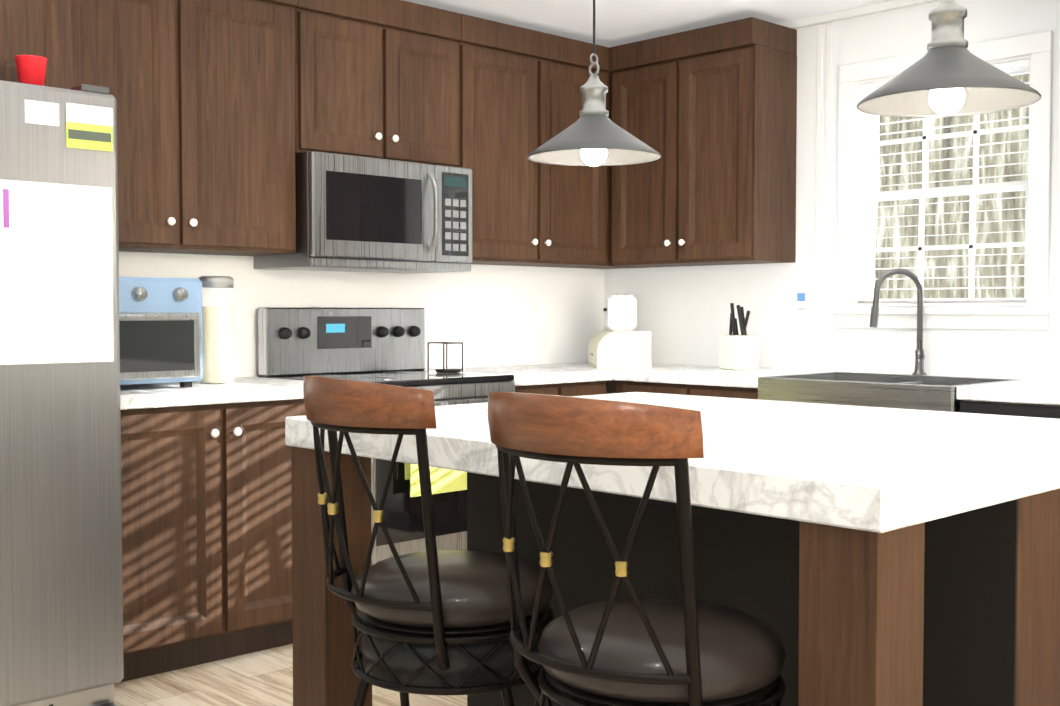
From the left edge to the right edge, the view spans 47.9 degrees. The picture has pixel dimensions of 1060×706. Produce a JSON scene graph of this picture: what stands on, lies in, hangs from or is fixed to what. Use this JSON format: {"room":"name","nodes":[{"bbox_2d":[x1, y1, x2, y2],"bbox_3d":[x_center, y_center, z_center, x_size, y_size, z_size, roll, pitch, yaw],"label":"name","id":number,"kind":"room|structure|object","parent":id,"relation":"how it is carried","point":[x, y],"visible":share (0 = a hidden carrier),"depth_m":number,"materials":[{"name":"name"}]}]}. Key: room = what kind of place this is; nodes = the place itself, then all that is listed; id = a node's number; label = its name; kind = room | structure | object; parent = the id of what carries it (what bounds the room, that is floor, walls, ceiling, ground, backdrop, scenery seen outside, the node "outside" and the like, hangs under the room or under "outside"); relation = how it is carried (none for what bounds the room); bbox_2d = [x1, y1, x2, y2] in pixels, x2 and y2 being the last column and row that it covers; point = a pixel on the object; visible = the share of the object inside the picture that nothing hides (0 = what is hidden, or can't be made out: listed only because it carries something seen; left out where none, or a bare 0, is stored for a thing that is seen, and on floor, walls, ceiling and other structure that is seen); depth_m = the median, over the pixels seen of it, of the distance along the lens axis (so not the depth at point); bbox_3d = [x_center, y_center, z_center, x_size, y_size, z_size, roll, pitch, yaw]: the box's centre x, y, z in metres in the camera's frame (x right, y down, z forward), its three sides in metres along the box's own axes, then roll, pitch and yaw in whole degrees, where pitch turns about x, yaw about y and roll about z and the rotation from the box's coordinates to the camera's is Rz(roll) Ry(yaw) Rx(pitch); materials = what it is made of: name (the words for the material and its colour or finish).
{"room":"kitchen","nodes":[
{"label":"kitchen","id":0,"kind":"room"},
{"bbox_2d":[114,644,466,705],"bbox_3d":[-0.060,1.180,1.179,7.740,0.100,6.740,-2,3,-44],"label":"floor","id":1,"kind":"structure","parent":0,"point":[262,678],"depth_m":3.71,"materials":[{"name":"brown wood"}]},
{"bbox_2d":[0,80,123,705],"bbox_3d":[-1.748,0.157,3.339,0.921,1.795,0.937,-2,3,-44],"label":"fridge","id":2,"kind":"object","parent":1,"relation":"on","point":[61,611],"visible":1,"depth_m":3.24,"materials":[{"name":"silver metal"}]},
{"bbox_2d":[14,55,47,85],"bbox_3d":[-1.387,-0.771,3.320,0.088,0.098,0.088,-2,3,-44],"label":"cup","id":3,"kind":"object","parent":2,"relation":"on","point":[31,69],"visible":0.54,"depth_m":3.29,"materials":[{"name":"red plastic"}]},
{"bbox_2d":[120,377,305,681],"bbox_3d":[-1.205,0.569,4.126,0.953,0.915,0.638,-2,3,-44],"label":"base cabinet","id":4,"kind":"object","parent":1,"relation":"on","point":[206,491],"visible":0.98,"depth_m":3.88,"materials":[{"name":"brown wood"}]},
{"bbox_2d":[119,277,202,386],"bbox_3d":[-1.370,-0.066,3.957,0.465,0.365,0.424,-2,3,-44],"label":"toaster oven","id":5,"kind":"object","parent":4,"relation":"on","point":[161,330],"visible":0.52,"depth_m":3.88,"materials":[{"name":"blue metal"}]},
{"bbox_2d":[199,276,233,383],"bbox_3d":[-1.111,-0.082,4.224,0.124,0.378,0.124,-2,3,-44],"label":"canister","id":6,"kind":"object","parent":4,"relation":"on","point":[218,338],"visible":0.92,"depth_m":4.18,"materials":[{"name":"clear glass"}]},
{"bbox_2d":[258,308,514,564],"bbox_3d":[-0.536,0.415,4.684,0.784,1.185,0.703,-2,3,-44],"label":"range","id":7,"kind":"object","parent":1,"relation":"on","point":[381,345],"visible":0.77,"depth_m":4.63,"materials":[{"name":"silver metal"}]},
{"bbox_2d":[427,342,462,372],"bbox_3d":[-0.342,0.017,4.914,0.110,0.123,0.128,-2,3,-44],"label":"candle holder","id":8,"kind":"object","parent":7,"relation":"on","point":[444,370],"visible":0.98,"depth_m":4.90,"materials":[{"name":"black metal"}]},
{"bbox_2d":[303,376,553,705],"bbox_3d":[-0.169,0.562,2.443,0.575,1.046,0.544,-2,3,-44],"label":"bar stool","id":9,"kind":"object","parent":1,"relation":"on","point":[431,620],"visible":0.94,"depth_m":2.27,"materials":[{"name":"black metal"}]},
{"bbox_2d":[424,365,611,395],"bbox_3d":[-0.076,0.531,5.218,0.605,0.915,0.638,-2,3,-44],"label":"base cabinet","id":10,"kind":"object","parent":1,"relation":"on","point":[557,381],"visible":0.1,"depth_m":5.05,"materials":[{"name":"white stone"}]},
{"bbox_2d":[487,392,785,705],"bbox_3d":[0.198,0.578,1.998,0.547,1.046,0.484,-2,3,-44],"label":"bar stool","id":11,"kind":"object","parent":1,"relation":"on","point":[688,649],"visible":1,"depth_m":1.83,"materials":[{"name":"black leather"}]},
{"bbox_2d":[285,440,1059,705],"bbox_3d":[0.366,0.654,2.730,1.132,0.845,1.604,-2,3,-44],"label":"kitchen island","id":12,"kind":"object","parent":1,"relation":"on","point":[850,555],"depth_m":2.26,"materials":[{"name":"wood"}]},
{"bbox_2d":[285,392,1059,523],"bbox_3d":[0.427,0.194,2.771,1.300,0.071,1.600,-2,3,-44],"label":"island countertop","id":13,"kind":"structure","parent":12,"relation":"on","point":[874,465],"depth_m":2.19,"materials":[{"name":"white stone"}]},
{"bbox_2d":[616,382,754,398],"bbox_3d":[0.856,0.555,5.166,0.608,0.870,0.788,-2,3,-44],"label":"base cabinet","id":14,"kind":"object","parent":1,"relation":"on","point":[621,387],"depth_m":4.94,"materials":[{"name":"brown wood"}]},
{"bbox_2d":[531,362,818,389],"bbox_3d":[0.636,0.091,5.361,0.632,0.044,1.398,-2,3,-44],"label":"countertop","id":15,"kind":"structure","parent":14,"relation":"on","point":[673,374],"depth_m":5.02,"materials":[{"name":"white stone"}]},
{"bbox_2d":[587,294,651,368],"bbox_3d":[0.406,-0.105,5.556,0.254,0.332,0.508,0,2,-2],"label":"bread box","id":16,"kind":"object","parent":15,"relation":"on","point":[620,343],"visible":1,"depth_m":5.31,"materials":[{"name":"beige"}]},
{"bbox_2d":[719,303,758,369],"bbox_3d":[0.913,-0.073,5.212,0.130,0.291,0.136,-1,2,-24],"label":"crock","id":17,"kind":"object","parent":15,"relation":"on","point":[737,351],"visible":1,"depth_m":5.17,"materials":[{"name":"white ceramic"}]},
{"bbox_2d":[955,378,1059,401],"bbox_3d":[2.083,0.178,3.866,0.632,0.114,1.168,-2,3,-44],"label":"countertop","id":18,"kind":"structure","parent":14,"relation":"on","point":[1025,390],"depth_m":3.99,"materials":[{"name":"white stone"}]},
{"bbox_2d":[119,0,1059,393],"bbox_3d":[-0.060,-0.089,1.135,7.740,2.440,6.740,-2,3,-44],"label":"wall","id":19,"kind":"structure","parent":0,"point":[683,314],"depth_m":5.18,"materials":[{"name":"white paint"}]},
{"bbox_2d":[610,17,796,266],"bbox_3d":[0.760,-0.911,5.395,0.358,1.015,0.804,-2,3,-44],"label":"upper cabinet","id":20,"kind":"object","parent":19,"relation":"attached to","point":[708,114],"visible":1,"depth_m":5.20,"materials":[{"name":"brown wood"}]},
{"bbox_2d":[759,370,834,377],"bbox_3d":[1.085,0.211,4.816,0.531,0.251,0.012,-2,3,-44],"label":"countertop","id":21,"kind":"structure","parent":19,"relation":"attached to","point":[822,373],"depth_m":4.82,"materials":[{"name":"white stone"}]},
{"bbox_2d":[797,291,813,326],"bbox_3d":[1.193,-0.192,5.196,0.048,0.158,0.072,-2,3,-44],"label":"outlet","id":22,"kind":"object","parent":19,"relation":"attached to","point":[805,304],"visible":1,"depth_m":5.16,"materials":[{"name":"white plastic"}]},
{"bbox_2d":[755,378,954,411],"bbox_3d":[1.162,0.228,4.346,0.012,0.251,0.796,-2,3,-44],"label":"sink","id":23,"kind":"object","parent":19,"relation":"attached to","point":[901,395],"depth_m":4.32,"materials":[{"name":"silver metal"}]},
{"bbox_2d":[778,0,937,366],"bbox_3d":[2.628,-0.179,3.732,0.021,2.439,6.500,-2,3,-44],"label":"trim","id":24,"kind":"structure","parent":19,"relation":"attached to","point":[829,18],"depth_m":5.13,"materials":[{"name":"white wood"}]},
{"bbox_2d":[835,371,1002,385],"bbox_3d":[1.552,0.215,4.723,0.011,0.251,0.796,-2,3,-44],"label":"sink","id":25,"kind":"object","parent":19,"relation":"attached to","point":[936,380],"depth_m":4.75,"materials":[{"name":"grey metal"}]},
{"bbox_2d":[869,268,926,374],"bbox_3d":[1.483,-0.126,4.781,0.161,0.428,0.193,-2,3,-44],"label":"faucet","id":26,"kind":"object","parent":25,"relation":"on","point":[919,350],"visible":1,"depth_m":4.77,"materials":[{"name":"silver metal"}]},
{"bbox_2d":[832,30,1052,329],"bbox_3d":[1.661,-0.652,4.794,0.154,1.110,0.915,-2,3,-44],"label":"window","id":27,"kind":"structure","parent":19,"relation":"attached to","point":[858,185],"depth_m":4.79,"materials":[{"name":"white wood"}]},
{"bbox_2d":[959,378,1018,385],"bbox_3d":[1.630,0.231,4.253,0.531,0.251,0.012,-2,3,-44],"label":"backsplash","id":28,"kind":"structure","parent":19,"relation":"attached to","point":[1004,379],"depth_m":4.46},
{"bbox_2d":[403,0,890,47],"bbox_3d":[-0.060,-1.358,1.090,7.740,0.100,6.740,-2,3,-44],"label":"ceiling","id":29,"kind":"structure","parent":0,"point":[619,22],"depth_m":5.09,"materials":[{"name":"white paint"}]},
{"bbox_2d":[0,0,83,88],"bbox_3d":[-1.888,-1.049,3.430,0.917,0.600,0.608,-2,3,-44],"label":"upper cabinet","id":30,"kind":"object","parent":29,"relation":"hanging from","point":[53,30],"depth_m":3.48,"materials":[{"name":"brown wood"}]},
{"bbox_2d":[80,0,303,255],"bbox_3d":[-1.313,-0.868,4.187,0.953,1.015,0.328,-2,3,-44],"label":"upper cabinet","id":31,"kind":"object","parent":29,"relation":"hanging from","point":[227,110],"depth_m":4.15,"materials":[{"name":"brown wood"}]},
{"bbox_2d":[304,0,463,167],"bbox_3d":[-0.686,-1.077,4.787,0.788,0.640,0.328,-2,3,-44],"label":"upper cabinet","id":32,"kind":"object","parent":29,"relation":"hanging from","point":[384,79],"depth_m":4.68,"materials":[{"name":"brown wood"}]},
{"bbox_2d":[253,151,471,273],"bbox_3d":[-0.638,-0.542,4.756,0.784,0.423,0.464,-2,3,-44],"label":"microwave","id":33,"kind":"object","parent":32,"relation":"attached to","point":[362,214],"visible":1,"depth_m":4.58,"materials":[{"name":"silver metal"}]},
{"bbox_2d":[464,14,611,267],"bbox_3d":[-0.079,-0.910,5.379,0.896,1.015,0.328,-2,3,-44],"label":"upper cabinet","id":34,"kind":"object","parent":29,"relation":"hanging from","point":[522,86],"depth_m":5.23,"materials":[{"name":"brown wood"}]},
{"bbox_2d":[527,0,660,165],"bbox_3d":[0.164,-0.927,3.048,0.343,0.896,0.343,-2,3,-44],"label":"pendant light","id":35,"kind":"object","parent":29,"relation":"hanging from","point":[593,135],"visible":1,"depth_m":3.03,"materials":[{"name":"grey metal"}]},
{"bbox_2d":[588,72,649,268],"bbox_3d":[0.367,-0.925,5.810,0.345,1.015,0.328,-2,3,-44],"label":"upper cabinet","id":36,"kind":"object","parent":29,"relation":"hanging from","point":[613,267],"depth_m":5.85,"materials":[{"name":"brown wood"}]},
{"bbox_2d":[857,0,1040,117],"bbox_3d":[0.820,-0.910,2.333,0.343,0.881,0.343,-2,3,-44],"label":"pendant light","id":37,"kind":"object","parent":29,"relation":"hanging from","point":[948,74],"visible":1,"depth_m":2.32,"materials":[{"name":"grey metal"}]},
{"label":"outside","id":38,"kind":"structure","parent":0,"visible":0},
{"bbox_2d":[875,73,1029,298],"bbox_3d":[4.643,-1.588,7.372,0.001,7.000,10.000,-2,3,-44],"label":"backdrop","id":39,"kind":"structure","parent":38,"point":[981,206],"depth_m":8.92,"materials":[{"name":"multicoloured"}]}
]}

